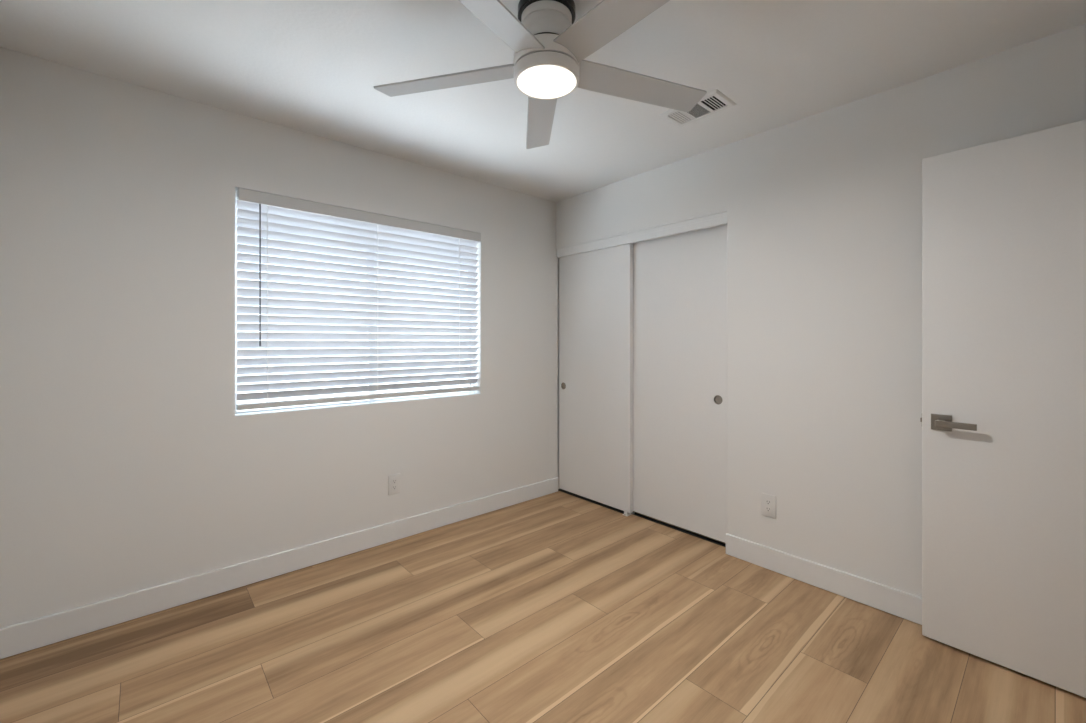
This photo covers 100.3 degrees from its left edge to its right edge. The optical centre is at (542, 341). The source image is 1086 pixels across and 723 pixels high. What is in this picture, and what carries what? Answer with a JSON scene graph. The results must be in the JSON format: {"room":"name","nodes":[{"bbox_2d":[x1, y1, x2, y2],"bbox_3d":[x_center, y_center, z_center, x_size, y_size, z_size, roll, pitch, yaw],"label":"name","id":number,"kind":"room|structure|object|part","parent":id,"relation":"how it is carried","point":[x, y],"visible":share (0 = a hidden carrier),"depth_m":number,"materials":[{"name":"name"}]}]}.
{"room":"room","nodes":[
{"label":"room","id":0,"kind":"room"},
{"bbox_2d":[0,47,559,627],"bbox_3d":[-0.827,0.044,3.097,4.060,2.440,0.160,0,0,-41],"label":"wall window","id":1,"kind":"structure","parent":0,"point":[128,464],"depth_m":2.17,"materials":[{"name":"paint"}]},
{"bbox_2d":[0,477,557,658],"bbox_3d":[-1.038,1.203,2.794,3.102,0.121,0.014,0,0,-41],"label":"baseboard","id":2,"kind":"structure","parent":1,"relation":"attached to","point":[18,638],"depth_m":2.30,"materials":[{"name":"paint"}]},
{"bbox_2d":[235,191,473,413],"bbox_3d":[-1.096,-0.192,2.909,1.499,1.209,0.065,0,0,-41],"label":"window","id":3,"kind":"structure","parent":1,"relation":"attached to","point":[368,392],"depth_m":2.69,"materials":[{"name":"plastic"}]},
{"bbox_3d":[-1.363,-0.185,2.657,0.747,1.160,0.020,0,0,-41],"label":"sash","id":4,"kind":"part","parent":3,"relation":"part of","materials":[{"name":"plastic"}]},
{"bbox_3d":[-0.837,-0.185,3.153,0.769,1.160,0.020,0,0,-41],"label":"sash","id":5,"kind":"part","parent":3,"relation":"part of","materials":[{"name":"plastic"}]},
{"bbox_2d":[236,188,480,409],"bbox_3d":[-1.032,-0.218,2.845,1.486,1.148,0.071,0,0,-41],"label":"window blind","id":6,"kind":"object","parent":1,"relation":"attached to","point":[286,219],"visible":1,"depth_m":2.74,"materials":[{"name":"plastic"}]},
{"bbox_3d":[-1.492,-0.209,2.450,0.003,1.075,0.035,0,0,-41],"label":"ladder cord","id":7,"kind":"part","parent":6,"relation":"part of","materials":[{"name":"white fabric"}]},
{"bbox_3d":[-1.040,0.342,2.852,1.482,0.028,0.050,0,0,-41],"label":"rail","id":8,"kind":"part","parent":6,"relation":"part of","materials":[{"name":"plastic"}]},
{"bbox_3d":[-0.604,-0.209,3.235,0.003,1.075,0.035,0,0,-41],"label":"ladder cord","id":9,"kind":"part","parent":6,"relation":"part of","materials":[{"name":"white fabric"}]},
{"bbox_2d":[388,473,399,494],"bbox_3d":[-0.945,0.906,2.881,0.079,0.124,0.009,0,0,-41],"label":"wall outlet","id":10,"kind":"object","parent":1,"relation":"attached to","point":[393,480],"visible":1,"depth_m":2.88,"materials":[{"name":"plastic"}]},
{"bbox_2d":[0,491,1085,722],"bbox_3d":[0.602,1.264,1.451,4.100,0.001,4.586,0,0,-41],"label":"floor","id":11,"kind":"structure","parent":0,"point":[557,607],"depth_m":1.84,"materials":[{"name":"brown wood"}]},
{"bbox_2d":[622,510,633,515],"bbox_3d":[0.628,1.246,3.322,0.095,0.036,0.044,0,0,-41],"label":"guide","id":12,"kind":"object","parent":11,"relation":"on","point":[626,513],"visible":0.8,"depth_m":3.30,"materials":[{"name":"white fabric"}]},
{"bbox_2d":[0,0,1085,201],"bbox_3d":[0.677,-1.251,1.397,4.060,0.150,4.700,0,0,-41],"label":"ceiling","id":13,"kind":"structure","parent":0,"point":[314,67],"depth_m":1.90,"materials":[{"name":"paint"}]},
{"bbox_2d":[374,0,706,148],"bbox_3d":[0.037,-1.043,1.566,1.290,0.264,1.242,0,0,-41],"label":"ceiling fan","id":14,"kind":"object","parent":13,"relation":"hanging from","point":[550,48],"visible":1,"depth_m":1.54,"materials":[{"name":"white plastic"}]},
{"bbox_3d":[-0.357,-0.975,1.697,0.560,0.033,0.118,0,0,15],"label":"fan blade","id":15,"kind":"part","parent":14,"relation":"part of","materials":[{"name":"grey wood"}]},
{"bbox_3d":[-0.193,-0.975,1.279,0.118,0.033,0.560,0,0,33],"label":"fan blade","id":16,"kind":"part","parent":14,"relation":"part of","materials":[{"name":"grey wood"}]},
{"bbox_3d":[-0.011,-0.975,1.983,0.118,0.033,0.560,0,0,-3],"label":"fan blade","id":17,"kind":"part","parent":14,"relation":"part of","materials":[{"name":"grey wood"}]},
{"bbox_2d":[517,65,575,97],"bbox_3d":[0.013,-0.915,1.601,0.208,0.009,0.208,0,0,-41],"label":"diffuser","id":18,"kind":"object","parent":14,"relation":"attached to","point":[533,81],"depth_m":1.58,"materials":[{"name":"white glass"}]},
{"bbox_3d":[0.256,-0.975,1.306,0.118,0.033,0.560,0,0,-39],"label":"fan blade","id":19,"kind":"part","parent":14,"relation":"part of","materials":[{"name":"grey wood"}]},
{"bbox_3d":[0.368,-0.975,1.741,0.560,0.033,0.118,0,0,-21],"label":"fan blade","id":20,"kind":"part","parent":14,"relation":"part of","materials":[{"name":"grey wood"}]},
{"bbox_2d":[659,89,736,126],"bbox_3d":[0.780,-1.172,2.296,0.200,0.009,0.316,0,0,-41],"label":"ceiling vent","id":21,"kind":"object","parent":13,"relation":"in","point":[713,102],"visible":0.84,"depth_m":2.29,"materials":[{"name":"metal"}]},
{"bbox_2d":[558,489,725,546],"bbox_3d":[0.647,1.263,3.323,0.080,0.002,1.515,0,0,-41],"label":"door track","id":22,"kind":"structure","parent":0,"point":[561,490],"depth_m":3.22,"materials":[{"name":"black metal"}]},
{"bbox_2d":[556,24,1085,596],"bbox_3d":[1.248,0.044,2.619,0.115,2.440,3.305,0,0,-41],"label":"wall","id":23,"kind":"structure","parent":0,"point":[824,209],"depth_m":2.27,"materials":[{"name":"paint"}]},
{"bbox_2d":[559,243,632,512],"bbox_3d":[0.396,0.257,3.569,0.035,1.967,0.744,0,0,-41],"label":"door","id":24,"kind":"structure","parent":23,"relation":"in","point":[596,287],"depth_m":3.52,"materials":[{"name":"paint"}]},
{"bbox_2d":[557,209,726,257],"bbox_3d":[0.615,-0.751,3.273,0.026,0.084,1.485,0,0,-41],"label":"trim","id":25,"kind":"structure","parent":23,"relation":"attached to","point":[718,218],"depth_m":3.13,"materials":[{"name":"paint"}]},
{"bbox_2d":[633,224,726,542],"bbox_3d":[0.904,0.255,3.057,0.035,1.963,0.770,0,0,-41],"label":"door","id":26,"kind":"structure","parent":23,"relation":"in","point":[680,280],"depth_m":3.01,"materials":[{"name":"paint"}]},
{"bbox_3d":[1.094,0.362,2.825,0.013,0.058,0.058,0,0,-41],"label":"finger pull","id":27,"kind":"part","parent":26,"relation":"part of","materials":[{"name":"silver metal"}]},
{"bbox_2d":[761,493,775,518],"bbox_3d":[1.254,0.911,2.519,0.009,0.124,0.079,0,0,-41],"label":"wall outlet","id":28,"kind":"object","parent":23,"relation":"attached to","point":[768,502],"visible":1,"depth_m":2.52,"materials":[{"name":"plastic"}]},
{"bbox_2d":[765,506,771,511],"bbox_3d":[1.252,0.930,2.517,0.002,0.028,0.034,0,0,-41],"label":"receptacle","id":29,"kind":"object","parent":28,"relation":"attached to","point":[767,508],"depth_m":2.52,"materials":[{"name":"plastic"}]},
{"bbox_2d":[765,499,771,504],"bbox_3d":[1.252,0.891,2.517,0.002,0.028,0.034,0,0,-41],"label":"receptacle","id":30,"kind":"object","parent":28,"relation":"attached to","point":[767,501],"depth_m":2.52,"materials":[{"name":"plastic"}]},
{"bbox_2d":[726,533,921,624],"bbox_3d":[1.655,1.203,2.062,0.014,0.121,1.701,0,0,-41],"label":"baseboard","id":31,"kind":"structure","parent":23,"relation":"attached to","point":[902,604],"depth_m":2.28,"materials":[{"name":"paint"}]},
{"bbox_3d":[1.103,0.044,0.363,3.090,2.440,0.115,0,0,-41],"label":"wall","id":32,"kind":"structure","parent":0,"visible":0},
{"bbox_2d":[920,120,1085,697],"bbox_3d":[1.877,0.236,1.650,0.145,2.032,0.782,0,0,-40],"label":"door","id":33,"kind":"structure","parent":32,"relation":"in","point":[1003,420],"depth_m":1.73,"materials":[{"name":"paint"}]},
{"bbox_3d":[1.653,0.335,1.881,0.009,0.066,0.066,0,0,-40],"label":"handle","id":34,"kind":"part","parent":33,"relation":"part of","materials":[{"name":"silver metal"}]},
{"bbox_3d":[1.651,0.335,1.814,0.011,0.025,0.124,0,0,-40],"label":"lever","id":35,"kind":"part","parent":33,"relation":"part of","materials":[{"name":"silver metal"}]},
{"bbox_3d":[-5.990,1.464,9.211,26.000,0.100,15.840,0,0,-41],"label":"ground","id":36,"kind":"structure","parent":0,"visible":0},
{"bbox_2d":[237,287,467,410],"bbox_3d":[-2.941,0.414,5.760,26.000,2.100,0.150,0,0,-41],"label":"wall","id":37,"kind":"structure","parent":36,"relation":"on","point":[463,385],"depth_m":5.91,"materials":[{"name":"white paint"}]}
]}

